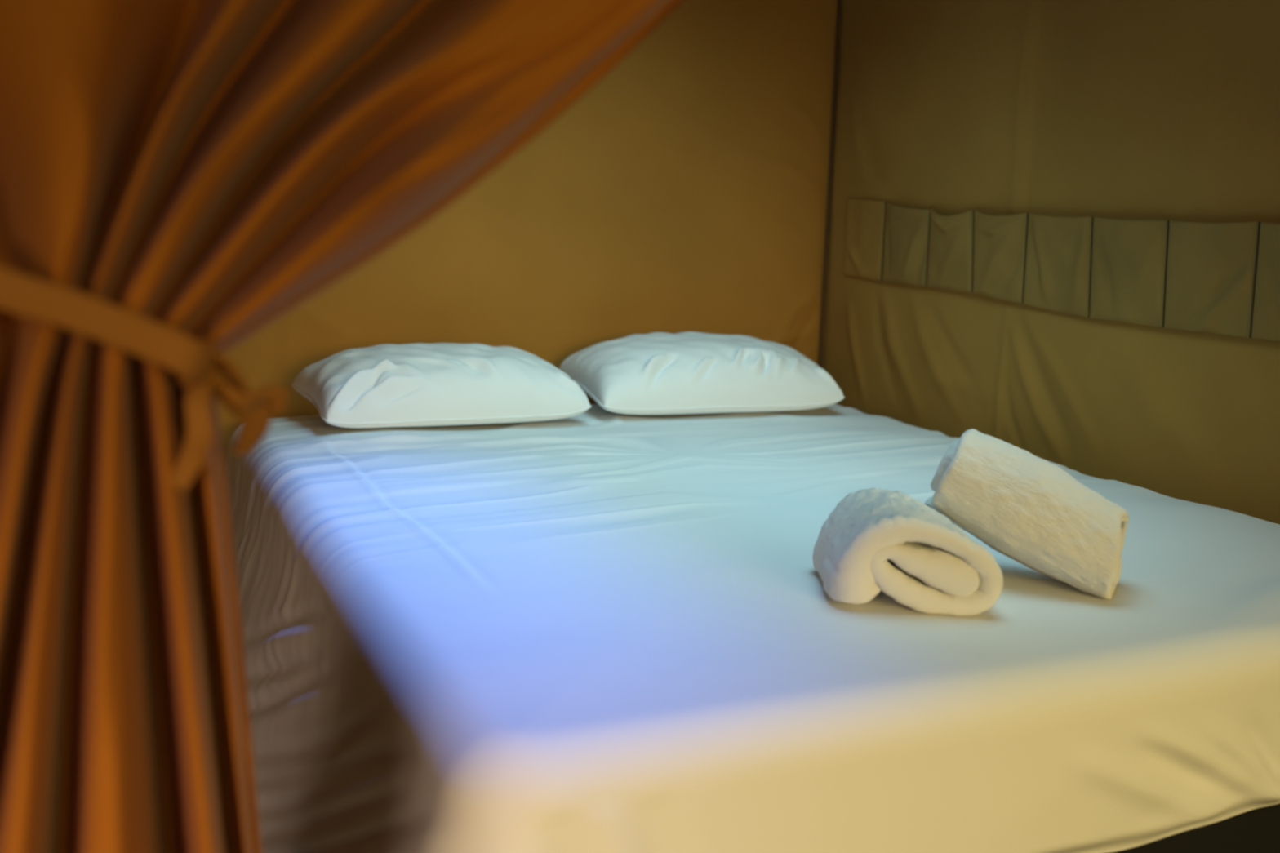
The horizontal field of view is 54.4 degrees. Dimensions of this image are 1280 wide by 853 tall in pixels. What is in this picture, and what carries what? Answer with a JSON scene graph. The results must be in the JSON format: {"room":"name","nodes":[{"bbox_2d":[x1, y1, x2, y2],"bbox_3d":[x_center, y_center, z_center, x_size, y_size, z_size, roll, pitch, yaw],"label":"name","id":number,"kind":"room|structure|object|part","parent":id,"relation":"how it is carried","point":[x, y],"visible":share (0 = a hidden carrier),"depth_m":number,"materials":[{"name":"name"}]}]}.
{"room":"tent interior","nodes":[
{"label":"tent interior","id":0,"kind":"room"},
{"bbox_2d":[214,0,837,460],"bbox_3d":[-0.655,-0.457,3.088,2.630,1.800,0.042,-2,10,-24],"label":"wall","id":1,"kind":"structure","parent":0,"point":[686,189],"depth_m":3.34,"materials":[{"name":"brown fabric"}]},
{"bbox_2d":[821,0,1279,524],"bbox_3d":[1.054,-0.301,2.457,0.050,1.800,2.580,-2,10,-24],"label":"wall","id":2,"kind":"structure","parent":0,"point":[1054,230],"depth_m":2.72,"materials":[{"name":"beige fabric"}]},
{"bbox_2d":[817,0,840,367],"bbox_3d":[0.540,-0.517,3.606,0.012,1.780,0.011,-2,10,-24],"label":"trim","id":3,"kind":"structure","parent":2,"relation":"attached to","point":[838,1],"depth_m":3.57,"materials":[{"name":"brown"}]},
{"bbox_3d":[0.616,-0.519,3.432,0.012,0.222,0.194,-2,10,-24],"label":"pocket panel","id":4,"kind":"part","parent":2,"relation":"part of","materials":[{"name":"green fabric"}]},
{"bbox_3d":[-0.120,-1.148,1.781,2.650,0.020,2.580,-2,10,-24],"label":"ceiling","id":5,"kind":"structure","parent":0,"visible":0},
{"bbox_2d":[0,0,683,852],"bbox_3d":[-0.312,-0.082,0.852,1.984,1.784,0.345,-2,10,-24],"label":"curtain","id":6,"kind":"object","parent":5,"relation":"hanging from","point":[203,171],"visible":0.97,"depth_m":0.79,"materials":[{"name":"orange fabric"}]},
{"bbox_2d":[0,266,290,490],"bbox_3d":[-0.334,-0.040,0.777,0.224,0.150,0.122,-2,10,-24],"label":"tie","id":7,"kind":"object","parent":6,"relation":"attached to","point":[20,294],"visible":1,"depth_m":0.74,"materials":[{"name":"brown fabric"}]},
{"bbox_3d":[0.131,0.897,0.649,5.100,0.030,5.580,-2,10,-24],"label":"floor","id":8,"kind":"structure","parent":0,"visible":0},
{"bbox_2d":[1108,803,1279,852],"bbox_3d":[0.164,0.358,2.387,1.550,0.470,2.010,-2,10,-24],"label":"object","id":9,"kind":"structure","parent":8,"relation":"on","point":[1257,830],"depth_m":1.57,"materials":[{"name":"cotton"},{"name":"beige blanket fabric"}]},
{"bbox_2d":[224,403,1279,852],"bbox_3d":[0.109,0.341,2.332,1.743,0.521,2.180,-2,10,-24],"label":"sheet","id":10,"kind":"object","parent":9,"relation":"on","point":[597,629],"visible":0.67,"depth_m":1.48,"materials":[{"name":"white fabric"}]},
{"bbox_2d":[291,342,591,428],"bbox_3d":[-0.469,-0.109,2.911,0.629,0.166,0.416,-2,10,-24],"label":"pillow","id":11,"kind":"object","parent":10,"relation":"on","point":[417,384],"visible":1,"depth_m":2.77,"materials":[{"name":"white fabric"}]},
{"bbox_2d":[558,331,844,414],"bbox_3d":[0.150,-0.148,3.202,0.651,0.182,0.394,-2,10,-21],"label":"pillow","id":12,"kind":"object","parent":10,"relation":"on","point":[686,372],"visible":0.95,"depth_m":3.06,"materials":[{"name":"white fabric"}]},
{"bbox_2d":[812,487,1003,616],"bbox_3d":[0.343,0.157,1.619,0.220,0.124,0.191,2,9,3],"label":"rolled towel","id":13,"kind":"object","parent":10,"relation":"on","point":[873,540],"visible":1,"depth_m":1.53,"materials":[{"name":"white fabric"}]},
{"bbox_2d":[924,428,1128,599],"bbox_3d":[0.519,0.111,1.690,0.269,0.203,0.144,6,10,23],"label":"rolled towel","id":14,"kind":"object","parent":10,"relation":"on","point":[1022,505],"visible":1,"depth_m":1.63,"materials":[{"name":"white fabric"}]}
]}

